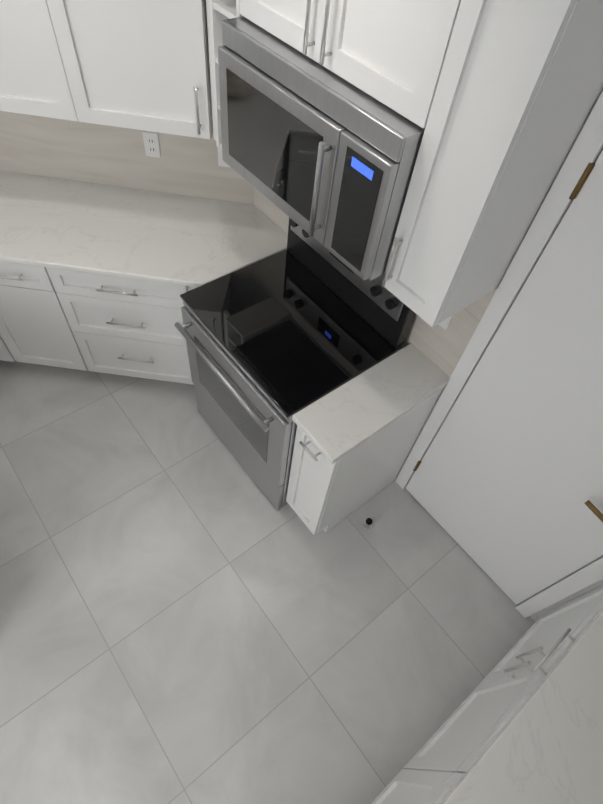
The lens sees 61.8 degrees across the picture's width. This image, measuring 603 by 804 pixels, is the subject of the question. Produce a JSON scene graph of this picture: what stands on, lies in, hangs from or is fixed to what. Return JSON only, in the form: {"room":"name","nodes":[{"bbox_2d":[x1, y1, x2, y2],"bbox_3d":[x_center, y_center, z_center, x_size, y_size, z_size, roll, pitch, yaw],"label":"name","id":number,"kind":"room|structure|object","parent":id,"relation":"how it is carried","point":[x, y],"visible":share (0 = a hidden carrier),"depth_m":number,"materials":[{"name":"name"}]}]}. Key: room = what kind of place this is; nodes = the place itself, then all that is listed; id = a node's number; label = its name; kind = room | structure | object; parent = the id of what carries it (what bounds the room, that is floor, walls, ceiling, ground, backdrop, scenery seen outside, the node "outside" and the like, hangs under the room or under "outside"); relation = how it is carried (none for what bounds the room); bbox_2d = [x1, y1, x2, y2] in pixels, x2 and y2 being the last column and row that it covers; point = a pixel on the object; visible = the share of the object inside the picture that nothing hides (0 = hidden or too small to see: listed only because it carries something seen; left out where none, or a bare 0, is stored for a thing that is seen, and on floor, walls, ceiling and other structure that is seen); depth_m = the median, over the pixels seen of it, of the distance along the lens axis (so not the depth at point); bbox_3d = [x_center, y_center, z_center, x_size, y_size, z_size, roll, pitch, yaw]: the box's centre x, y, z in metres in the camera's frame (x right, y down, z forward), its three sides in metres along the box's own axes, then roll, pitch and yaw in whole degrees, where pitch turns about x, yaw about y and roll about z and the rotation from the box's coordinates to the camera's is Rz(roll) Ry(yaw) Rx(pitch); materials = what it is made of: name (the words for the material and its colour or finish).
{"room":"kitchen","nodes":[
{"label":"kitchen","id":0,"kind":"room"},
{"bbox_2d":[0,360,534,803],"bbox_3d":[-2.546,0.533,2.399,7.700,0.100,8.700,-31,63,-24],"label":"floor","id":1,"kind":"structure","parent":0,"point":[190,613],"depth_m":2.27,"materials":[{"name":"tile"}]},
{"bbox_2d":[0,261,196,384],"bbox_3d":[-1.081,-0.585,2.753,1.317,0.864,0.644,7,54,-1],"label":"base cabinet","id":2,"kind":"object","parent":1,"relation":"on","point":[86,321],"visible":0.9,"depth_m":2.13,"materials":[{"name":"white wood"}]},
{"bbox_2d":[174,217,415,510],"bbox_3d":[-0.091,-0.165,2.355,0.700,1.200,0.764,-31,63,-24],"label":"range","id":3,"kind":"object","parent":1,"relation":"on","point":[276,342],"visible":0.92,"depth_m":2.12,"materials":[{"name":"silver metal"}]},
{"bbox_2d":[286,387,444,534],"bbox_3d":[0.243,0.243,2.308,0.644,0.864,0.223,-31,63,-24],"label":"base cabinet","id":4,"kind":"object","parent":1,"relation":"on","point":[324,493],"visible":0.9,"depth_m":2.17,"materials":[{"name":"white wood"}]},
{"bbox_2d":[292,344,449,463],"bbox_3d":[0.285,-0.015,1.944,0.637,0.030,0.232,-31,63,-24],"label":"countertop","id":5,"kind":"structure","parent":4,"relation":"on","point":[338,423],"depth_m":1.91,"materials":[{"name":"stone"}]},
{"bbox_2d":[363,518,372,528],"bbox_3d":[0.340,0.614,2.557,0.044,0.050,0.044,-31,63,-24],"label":"door stop","id":6,"kind":"object","parent":1,"relation":"on","point":[367,523],"visible":1,"depth_m":2.54,"materials":[{"name":"black rubber"}]},
{"bbox_2d":[371,745,487,803],"bbox_3d":[0.200,1.476,1.431,0.881,0.864,0.278,-31,63,-24],"label":"base cabinet","id":7,"kind":"object","parent":1,"relation":"on","point":[438,765],"depth_m":1.60,"materials":[{"name":"white wood"}]},
{"bbox_2d":[440,609,602,803],"bbox_3d":[0.565,1.012,1.247,1.742,0.030,0.297,-31,63,-24],"label":"countertop","id":8,"kind":"structure","parent":7,"relation":"on","point":[545,745],"depth_m":1.32,"materials":[{"name":"stone"}]},
{"bbox_2d":[421,585,602,748],"bbox_3d":[0.832,1.096,1.767,0.971,0.864,0.278,-31,63,-24],"label":"base cabinet","id":9,"kind":"object","parent":1,"relation":"on","point":[490,706],"depth_m":1.80,"materials":[{"name":"white wood"}]},
{"bbox_3d":[-2.160,0.322,1.996,1.778,0.864,1.969,-31,63,-24],"label":"base cabinet","id":10,"kind":"object","parent":1,"relation":"on","visible":0},
{"bbox_2d":[0,171,287,286],"bbox_3d":[-1.669,-0.406,2.014,3.263,0.030,2.378,-31,63,-24],"label":"countertop","id":11,"kind":"structure","parent":10,"relation":"on","point":[108,230],"depth_m":2.37,"materials":[{"name":"stone"}]},
{"bbox_2d":[404,340,602,621],"bbox_3d":[1.015,-0.008,1.500,0.120,2.600,4.280,-31,63,-24],"label":"wall","id":12,"kind":"structure","parent":0,"point":[535,616],"depth_m":2.12,"materials":[{"name":"white paint"}]},
{"bbox_2d":[206,0,242,148],"bbox_3d":[-0.123,-1.347,1.582,0.327,1.068,0.220,-31,63,-24],"label":"cabinet","id":13,"kind":"object","parent":12,"relation":"attached to","point":[219,12],"visible":0.15,"depth_m":1.69,"materials":[{"name":"white painted wood"}]},
{"bbox_2d":[240,0,460,128],"bbox_3d":[0.192,-1.143,1.176,0.364,0.588,0.770,-31,63,-24],"label":"upper cabinet","id":14,"kind":"object","parent":12,"relation":"attached to","point":[391,54],"visible":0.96,"depth_m":1.21,"materials":[{"name":"white wood"}]},
{"bbox_2d":[218,16,424,280],"bbox_3d":[0.112,-0.822,1.582,0.450,0.444,0.766,-31,63,-24],"label":"microwave","id":15,"kind":"object","parent":14,"relation":"attached to","point":[326,158],"visible":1,"depth_m":1.42,"materials":[{"name":"silver metal"}]},
{"bbox_2d":[254,188,496,376],"bbox_3d":[0.202,-0.689,2.101,0.009,0.475,1.356,-31,63,-24],"label":"backsplash","id":16,"kind":"structure","parent":12,"relation":"attached to","point":[440,347],"depth_m":1.97,"materials":[{"name":"tile"}]},
{"bbox_2d":[439,315,452,329],"bbox_3d":[0.529,-0.328,1.872,0.007,0.116,0.072,-31,63,-24],"label":"electrical outlet","id":17,"kind":"object","parent":16,"relation":"attached to","point":[444,324],"visible":0.1,"depth_m":1.89,"materials":[{"name":"white plastic"}]},
{"bbox_2d":[381,0,602,326],"bbox_3d":[0.479,-0.671,1.168,0.364,1.068,0.223,-31,63,-24],"label":"upper cabinet","id":18,"kind":"object","parent":12,"relation":"attached to","point":[519,90],"visible":1,"depth_m":1.14,"materials":[{"name":"white wood"}]},
{"bbox_2d":[395,91,602,617],"bbox_3d":[0.882,0.111,1.700,0.028,2.115,0.882,-31,63,-24],"label":"door frame","id":19,"kind":"structure","parent":12,"relation":"attached to","point":[587,148],"depth_m":1.64,"materials":[{"name":"white wood"}]},
{"bbox_2d":[406,150,602,604],"bbox_3d":[0.859,0.133,1.716,0.070,2.037,0.762,-31,63,-24],"label":"door","id":20,"kind":"structure","parent":12,"relation":"in","point":[504,487],"depth_m":1.80,"materials":[{"name":"painted wood"},{"name":"bronze"}]},
{"bbox_3d":[-1.117,-1.415,2.269,1.849,2.600,1.792,-31,63,-24],"label":"wall","id":21,"kind":"structure","parent":0,"visible":0},
{"bbox_2d":[0,0,212,138],"bbox_3d":[-1.259,-1.603,1.642,1.620,1.068,1.580,-31,63,-24],"label":"upper cabinet","id":22,"kind":"object","parent":21,"relation":"attached to","point":[144,65],"visible":0.98,"depth_m":1.57,"materials":[{"name":"white wood"}]},
{"bbox_2d":[0,111,253,204],"bbox_3d":[-1.250,-1.280,2.364,2.073,0.475,0.009,7,54,-1],"label":"backsplash","id":23,"kind":"structure","parent":21,"relation":"attached to","point":[81,151],"depth_m":2.44,"materials":[{"name":"tile"}]},
{"bbox_2d":[142,131,160,157],"bbox_3d":[-0.703,-1.205,2.362,0.072,0.116,0.007,7,54,-1],"label":"electrical outlet","id":24,"kind":"object","parent":23,"relation":"attached to","point":[151,144],"visible":1,"depth_m":2.36,"materials":[{"name":"white plastic"}]},
{"bbox_2d":[217,147,230,167],"bbox_3d":[-0.358,-1.160,2.367,0.072,0.116,0.008,7,54,-1],"label":"light switch","id":25,"kind":"object","parent":23,"relation":"attached to","point":[221,162],"visible":0.29,"depth_m":2.39,"materials":[{"name":"white plastic"}]}
]}

